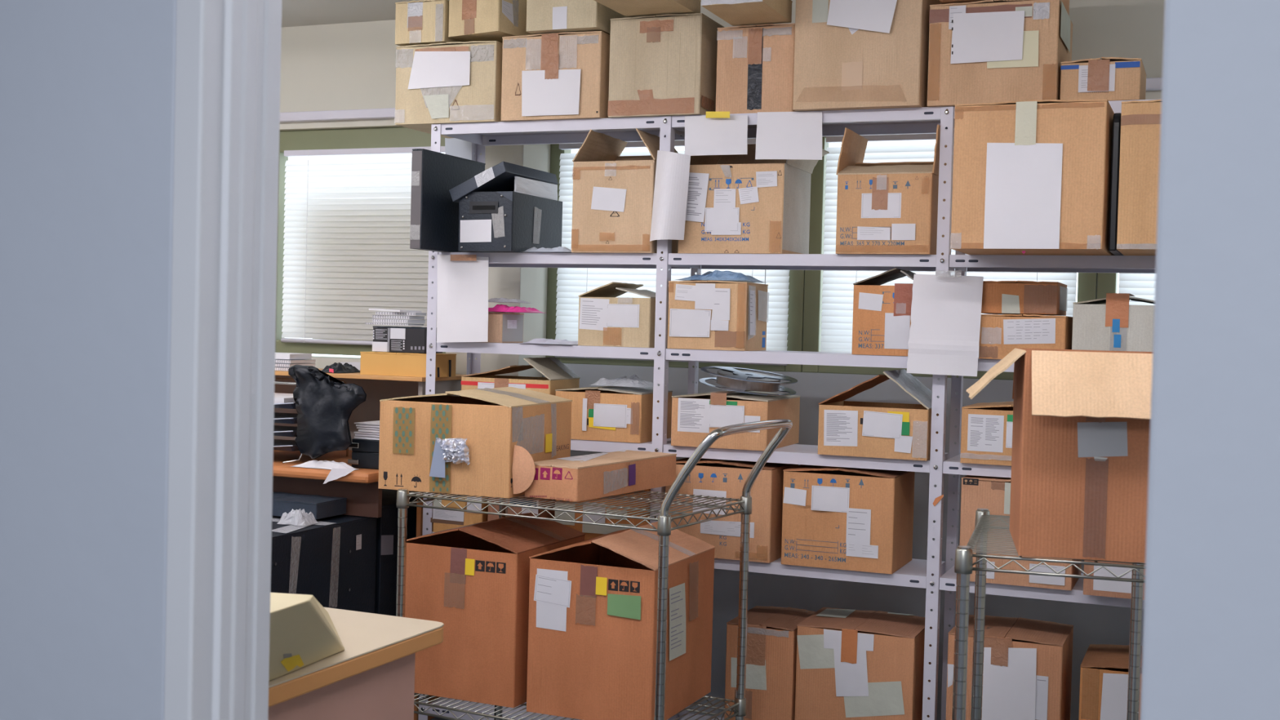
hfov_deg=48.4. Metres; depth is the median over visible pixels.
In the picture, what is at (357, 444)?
file
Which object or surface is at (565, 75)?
cardboard box
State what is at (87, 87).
wall
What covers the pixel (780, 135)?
paper sheet
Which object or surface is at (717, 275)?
plastic bag
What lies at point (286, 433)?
tray
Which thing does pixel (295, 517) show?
crumpled paper
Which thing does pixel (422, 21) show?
cardboard box
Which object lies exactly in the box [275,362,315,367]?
spiral notebook
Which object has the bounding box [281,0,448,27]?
ceiling
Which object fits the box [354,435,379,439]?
paper stack
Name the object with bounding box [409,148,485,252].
lid
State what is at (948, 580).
shelf
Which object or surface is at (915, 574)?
shelf
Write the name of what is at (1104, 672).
cardboard box
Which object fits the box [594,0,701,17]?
cardboard box
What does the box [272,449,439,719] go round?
office desk
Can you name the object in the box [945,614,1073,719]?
cardboard box
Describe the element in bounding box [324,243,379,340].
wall
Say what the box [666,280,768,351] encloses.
cardboard box
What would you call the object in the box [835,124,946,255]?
cardboard box
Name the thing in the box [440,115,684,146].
shelf
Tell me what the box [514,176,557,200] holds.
document folder
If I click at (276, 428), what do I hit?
paper stack
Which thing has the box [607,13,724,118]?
cardboard box
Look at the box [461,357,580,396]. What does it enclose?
cardboard box
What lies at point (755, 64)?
cardboard box
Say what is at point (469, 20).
cardboard box
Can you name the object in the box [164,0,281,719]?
trim
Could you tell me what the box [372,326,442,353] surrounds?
cardboard box
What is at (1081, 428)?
cardboard box
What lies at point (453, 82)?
cardboard box
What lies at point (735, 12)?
cardboard box
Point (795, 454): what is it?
shelf
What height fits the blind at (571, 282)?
0.766 m
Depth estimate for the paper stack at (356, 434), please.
4.53 m
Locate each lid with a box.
[271,492,346,519]
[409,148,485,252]
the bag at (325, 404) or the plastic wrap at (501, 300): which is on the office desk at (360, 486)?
the bag at (325, 404)
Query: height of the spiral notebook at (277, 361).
0.012 m
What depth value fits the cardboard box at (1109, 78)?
3.80 m
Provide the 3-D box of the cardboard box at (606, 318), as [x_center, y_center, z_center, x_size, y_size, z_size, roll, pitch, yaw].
[-0.034,-0.143,4.492,0.245,0.200,0.254,2,2,22]
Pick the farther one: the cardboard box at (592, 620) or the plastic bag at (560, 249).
the plastic bag at (560, 249)
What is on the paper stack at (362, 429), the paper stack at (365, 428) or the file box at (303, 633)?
the paper stack at (365, 428)
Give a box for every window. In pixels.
[275,126,445,355]
[545,143,804,372]
[802,136,1097,380]
[1096,272,1117,304]
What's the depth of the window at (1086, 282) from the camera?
4.76 m
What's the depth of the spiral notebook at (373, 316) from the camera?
4.75 m
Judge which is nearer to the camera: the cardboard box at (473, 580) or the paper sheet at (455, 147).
the cardboard box at (473, 580)
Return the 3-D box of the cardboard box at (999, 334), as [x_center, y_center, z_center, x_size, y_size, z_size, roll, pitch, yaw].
[1.090,-0.065,3.999,0.233,0.126,0.263,2,2,22]
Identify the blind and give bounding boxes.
[280,146,444,345]
[554,138,789,365]
[820,133,1076,356]
[1118,273,1155,305]
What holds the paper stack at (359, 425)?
on the paper stack at (365, 428)
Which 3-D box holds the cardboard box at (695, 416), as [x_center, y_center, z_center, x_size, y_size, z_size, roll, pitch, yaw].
[0.299,0.177,4.383,0.304,0.166,0.365,2,2,22]
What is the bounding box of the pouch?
[321,362,359,373]
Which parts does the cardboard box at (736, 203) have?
panel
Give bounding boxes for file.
[347,451,378,469]
[349,438,379,453]
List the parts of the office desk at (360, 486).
panel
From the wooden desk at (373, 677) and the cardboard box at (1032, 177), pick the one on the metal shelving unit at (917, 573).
the cardboard box at (1032, 177)
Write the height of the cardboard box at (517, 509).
0.238 m
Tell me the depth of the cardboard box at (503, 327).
4.56 m
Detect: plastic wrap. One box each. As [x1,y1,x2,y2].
[488,297,533,303]
[588,374,659,387]
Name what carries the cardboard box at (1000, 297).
on the cardboard box at (999, 334)
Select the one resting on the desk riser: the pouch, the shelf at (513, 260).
the pouch
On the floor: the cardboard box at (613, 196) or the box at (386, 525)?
the box at (386, 525)
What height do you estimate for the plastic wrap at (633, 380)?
0.034 m
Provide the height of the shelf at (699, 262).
0.034 m
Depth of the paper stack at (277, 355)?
4.94 m
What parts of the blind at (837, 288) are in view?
head rail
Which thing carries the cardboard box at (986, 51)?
on the metal shelving unit at (917, 573)
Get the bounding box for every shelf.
[407,489,744,531]
[413,693,738,719]
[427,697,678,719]
[435,341,660,359]
[438,252,690,269]
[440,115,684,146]
[570,437,671,452]
[662,443,948,472]
[665,348,907,368]
[667,253,954,271]
[671,106,947,138]
[714,557,945,588]
[939,565,1144,608]
[942,453,1011,477]
[949,254,1155,273]
[966,514,1145,582]
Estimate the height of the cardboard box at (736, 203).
0.371 m
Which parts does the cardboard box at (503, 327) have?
panel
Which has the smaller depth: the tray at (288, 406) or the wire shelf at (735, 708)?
the wire shelf at (735, 708)
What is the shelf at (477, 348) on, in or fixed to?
on the metal shelving unit at (917, 573)
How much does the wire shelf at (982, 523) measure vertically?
0.033 m
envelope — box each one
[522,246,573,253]
[522,337,577,345]
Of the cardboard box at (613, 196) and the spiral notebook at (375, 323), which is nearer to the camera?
the cardboard box at (613, 196)
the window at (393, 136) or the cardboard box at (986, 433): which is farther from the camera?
the window at (393, 136)
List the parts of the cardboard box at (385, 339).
white panel, white panel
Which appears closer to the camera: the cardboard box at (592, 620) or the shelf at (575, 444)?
the cardboard box at (592, 620)
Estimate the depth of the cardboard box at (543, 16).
4.36 m
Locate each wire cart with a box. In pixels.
[395,418,792,719]
[951,508,1145,719]
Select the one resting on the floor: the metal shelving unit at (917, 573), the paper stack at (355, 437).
the metal shelving unit at (917, 573)
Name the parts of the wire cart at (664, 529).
post, post, post, push handle, post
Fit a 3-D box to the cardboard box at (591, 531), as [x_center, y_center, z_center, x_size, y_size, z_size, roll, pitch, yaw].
[-0.072,0.447,4.488,0.318,0.255,0.266,2,2,22]
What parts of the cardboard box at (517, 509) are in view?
printed panel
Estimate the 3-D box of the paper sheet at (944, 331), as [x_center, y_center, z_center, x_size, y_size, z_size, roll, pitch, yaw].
[0.844,-0.103,3.941,0.198,0.289,0.038,2,2,22]
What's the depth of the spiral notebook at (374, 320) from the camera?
4.75 m
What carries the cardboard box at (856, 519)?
on the metal shelving unit at (917, 573)
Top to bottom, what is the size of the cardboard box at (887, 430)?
0.248 m
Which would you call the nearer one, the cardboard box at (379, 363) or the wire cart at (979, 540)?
the wire cart at (979, 540)
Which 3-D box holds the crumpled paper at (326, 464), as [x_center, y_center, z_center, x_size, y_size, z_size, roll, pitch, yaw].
[-0.998,0.330,4.510,0.223,0.025,0.066,2,2,22]
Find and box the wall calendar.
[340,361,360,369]
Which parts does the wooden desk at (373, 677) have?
panel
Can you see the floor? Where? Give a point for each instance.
(433, 718)
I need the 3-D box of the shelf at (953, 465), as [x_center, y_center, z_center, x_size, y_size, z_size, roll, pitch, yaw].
[1.290,0.313,3.962,0.833,0.034,0.294,2,2,22]
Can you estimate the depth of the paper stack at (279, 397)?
4.68 m
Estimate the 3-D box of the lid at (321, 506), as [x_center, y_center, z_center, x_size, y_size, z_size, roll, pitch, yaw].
[-1.129,0.457,4.509,0.360,0.051,0.165,2,2,22]
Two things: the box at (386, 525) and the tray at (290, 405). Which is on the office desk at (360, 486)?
the tray at (290, 405)
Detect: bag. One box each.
[288,364,366,458]
[488,304,546,313]
[675,270,767,283]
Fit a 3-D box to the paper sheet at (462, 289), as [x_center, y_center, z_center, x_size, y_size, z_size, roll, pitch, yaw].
[-0.568,-0.195,4.534,0.200,0.283,0.022,2,2,22]
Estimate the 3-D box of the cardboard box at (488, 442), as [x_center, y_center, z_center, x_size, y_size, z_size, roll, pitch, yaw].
[-0.436,0.220,3.985,0.468,0.277,0.443,2,2,21]
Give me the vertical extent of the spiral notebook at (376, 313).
0.010 m
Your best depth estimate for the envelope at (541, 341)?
4.46 m
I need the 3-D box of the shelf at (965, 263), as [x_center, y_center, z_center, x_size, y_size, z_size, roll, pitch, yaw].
[1.304,-0.265,3.947,0.833,0.034,0.294,2,2,22]
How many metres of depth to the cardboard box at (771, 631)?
4.17 m
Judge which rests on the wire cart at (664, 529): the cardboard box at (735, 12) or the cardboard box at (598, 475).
the cardboard box at (598, 475)
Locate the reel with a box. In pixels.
[698,366,797,395]
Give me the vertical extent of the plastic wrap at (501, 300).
0.015 m
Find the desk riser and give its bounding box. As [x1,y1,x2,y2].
[273,368,465,449]
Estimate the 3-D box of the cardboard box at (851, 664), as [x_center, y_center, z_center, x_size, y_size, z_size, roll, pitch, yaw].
[0.664,0.965,4.204,0.346,0.398,0.296,2,2,22]
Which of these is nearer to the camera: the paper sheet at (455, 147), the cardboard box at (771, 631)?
the cardboard box at (771, 631)
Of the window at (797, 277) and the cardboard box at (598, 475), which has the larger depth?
the window at (797, 277)
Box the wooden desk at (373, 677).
[267,607,444,719]
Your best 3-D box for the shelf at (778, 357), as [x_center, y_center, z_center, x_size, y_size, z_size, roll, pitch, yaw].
[0.506,-0.006,4.279,0.805,0.034,0.294,2,2,22]
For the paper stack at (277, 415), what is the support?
in the tray at (290, 405)
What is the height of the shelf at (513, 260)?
0.034 m
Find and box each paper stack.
[273,425,297,431]
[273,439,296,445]
[274,392,295,404]
[274,412,297,418]
[275,352,311,359]
[354,420,379,425]
[354,431,379,435]
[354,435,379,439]
[355,424,379,427]
[355,433,379,437]
[356,426,379,430]
[358,428,379,432]
[368,308,422,312]
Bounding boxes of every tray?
[273,377,349,463]
[273,417,297,423]
[273,431,296,436]
[273,444,299,451]
[274,403,295,408]
[680,713,724,719]
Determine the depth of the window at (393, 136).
5.50 m
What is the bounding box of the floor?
[430,714,679,719]
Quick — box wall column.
[445,144,551,377]
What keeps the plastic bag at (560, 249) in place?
on the metal shelving unit at (917, 573)
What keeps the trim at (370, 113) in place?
attached to the wall at (1093, 624)
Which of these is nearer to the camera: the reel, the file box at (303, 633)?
the file box at (303, 633)
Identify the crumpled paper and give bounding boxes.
[276,508,319,526]
[290,460,358,470]
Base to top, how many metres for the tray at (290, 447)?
0.020 m
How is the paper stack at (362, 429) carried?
on the paper stack at (357, 432)
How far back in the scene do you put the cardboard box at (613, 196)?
4.34 m
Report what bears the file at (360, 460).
on the office desk at (360, 486)
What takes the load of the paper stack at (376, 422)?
on the paper stack at (359, 425)
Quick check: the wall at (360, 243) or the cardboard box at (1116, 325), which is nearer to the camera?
the cardboard box at (1116, 325)
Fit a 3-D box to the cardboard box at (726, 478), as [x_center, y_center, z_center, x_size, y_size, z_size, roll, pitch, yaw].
[0.281,0.442,4.348,0.339,0.290,0.285,2,2,22]
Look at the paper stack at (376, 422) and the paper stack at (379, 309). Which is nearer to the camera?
the paper stack at (376, 422)
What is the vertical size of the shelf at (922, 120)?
0.034 m
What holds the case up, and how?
on the metal shelving unit at (917, 573)
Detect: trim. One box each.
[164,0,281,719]
[280,107,395,122]
[1146,77,1162,90]
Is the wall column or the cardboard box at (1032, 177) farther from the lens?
the wall column
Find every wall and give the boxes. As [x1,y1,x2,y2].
[0,0,1279,719]
[279,0,1164,719]
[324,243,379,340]
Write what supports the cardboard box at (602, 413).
on the metal shelving unit at (917, 573)
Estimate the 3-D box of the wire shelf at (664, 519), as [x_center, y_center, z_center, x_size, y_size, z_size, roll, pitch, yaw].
[-0.174,0.386,3.862,0.798,0.034,0.496,2,2,28]
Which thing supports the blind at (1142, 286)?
attached to the wall at (1093, 624)
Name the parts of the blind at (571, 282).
head rail, rail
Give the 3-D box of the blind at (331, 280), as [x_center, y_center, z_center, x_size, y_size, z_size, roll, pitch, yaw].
[-1.017,-0.428,5.394,0.805,0.746,0.031,2,2,22]
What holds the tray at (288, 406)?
on the tray at (290, 405)
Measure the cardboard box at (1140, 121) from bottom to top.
0.370 m
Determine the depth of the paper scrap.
4.44 m
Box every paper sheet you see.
[436,254,488,342]
[444,137,474,159]
[649,150,690,241]
[684,111,747,155]
[755,111,822,159]
[906,274,983,376]
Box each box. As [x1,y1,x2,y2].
[268,592,344,680]
[270,514,377,613]
[360,351,456,377]
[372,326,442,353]
[374,488,417,616]
[377,386,572,497]
[395,0,463,46]
[395,40,502,137]
[404,512,585,707]
[430,493,488,532]
[448,0,531,43]
[448,161,562,252]
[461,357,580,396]
[487,495,555,520]
[488,311,524,342]
[501,31,610,121]
[524,449,676,502]
[526,0,626,35]
[526,521,715,719]
[554,485,666,540]
[555,386,672,443]
[571,128,678,253]
[577,281,668,347]
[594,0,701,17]
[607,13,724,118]
[665,457,798,563]
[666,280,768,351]
[671,390,800,450]
[677,143,829,253]
[701,0,792,26]
[715,22,795,113]
[724,605,816,719]
[781,464,915,573]
[792,0,942,111]
[795,607,932,719]
[817,368,947,460]
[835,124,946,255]
[851,267,915,355]
[926,0,1072,110]
[939,0,1069,13]
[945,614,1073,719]
[951,99,1114,255]
[960,401,1013,466]
[960,475,1081,590]
[966,347,1152,562]
[978,314,1072,359]
[981,280,1066,315]
[1059,57,1146,101]
[1071,293,1154,351]
[1078,644,1142,719]
[1083,560,1145,599]
[1116,99,1161,255]
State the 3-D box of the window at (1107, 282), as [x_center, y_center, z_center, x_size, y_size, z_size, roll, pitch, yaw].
[1.873,-0.347,4.264,0.949,0.870,0.060,2,2,22]
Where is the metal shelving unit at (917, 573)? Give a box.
[417,98,1161,719]
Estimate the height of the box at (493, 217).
0.277 m
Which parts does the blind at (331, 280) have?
ladder cord, rail, head rail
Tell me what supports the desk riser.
on the office desk at (360, 486)
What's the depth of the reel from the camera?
4.30 m
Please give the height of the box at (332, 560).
0.347 m
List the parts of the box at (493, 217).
lid, corner plate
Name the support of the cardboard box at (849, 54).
on the metal shelving unit at (917, 573)
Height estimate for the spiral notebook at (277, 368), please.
0.012 m
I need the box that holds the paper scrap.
[323,467,355,484]
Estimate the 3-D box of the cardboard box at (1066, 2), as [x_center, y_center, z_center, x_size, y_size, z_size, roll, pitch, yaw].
[1.033,-1.044,4.014,0.318,0.110,0.322,2,2,22]
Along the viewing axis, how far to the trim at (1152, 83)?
4.29 m
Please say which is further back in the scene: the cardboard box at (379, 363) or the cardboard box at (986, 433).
the cardboard box at (379, 363)
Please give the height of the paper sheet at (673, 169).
0.274 m
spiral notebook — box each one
[275,359,315,363]
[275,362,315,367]
[275,366,289,370]
[364,322,423,325]
[372,315,424,319]
[372,318,425,323]
[375,311,426,315]
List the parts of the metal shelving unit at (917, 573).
post, post, post, post, post, post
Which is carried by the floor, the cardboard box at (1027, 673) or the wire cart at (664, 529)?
the wire cart at (664, 529)
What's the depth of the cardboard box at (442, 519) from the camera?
4.56 m
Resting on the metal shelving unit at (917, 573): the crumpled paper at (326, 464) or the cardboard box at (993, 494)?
the cardboard box at (993, 494)
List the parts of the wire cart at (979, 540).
post, post, post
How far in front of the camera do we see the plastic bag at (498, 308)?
4.54 m
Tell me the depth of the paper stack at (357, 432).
4.53 m
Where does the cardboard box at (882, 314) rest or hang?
on the metal shelving unit at (917, 573)
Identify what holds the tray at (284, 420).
on the tray at (290, 405)
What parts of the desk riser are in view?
panel, panel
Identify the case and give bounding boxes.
[1108,112,1123,255]
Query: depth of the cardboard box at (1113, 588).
3.76 m
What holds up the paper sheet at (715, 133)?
attached to the metal shelving unit at (917, 573)
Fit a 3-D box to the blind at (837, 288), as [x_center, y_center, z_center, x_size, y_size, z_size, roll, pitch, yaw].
[0.985,-0.356,4.572,0.810,0.746,0.031,2,2,22]
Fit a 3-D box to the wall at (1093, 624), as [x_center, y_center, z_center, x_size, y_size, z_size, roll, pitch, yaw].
[0.583,0.011,4.843,5.600,2.470,0.200,2,2,22]
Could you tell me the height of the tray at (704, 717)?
0.034 m

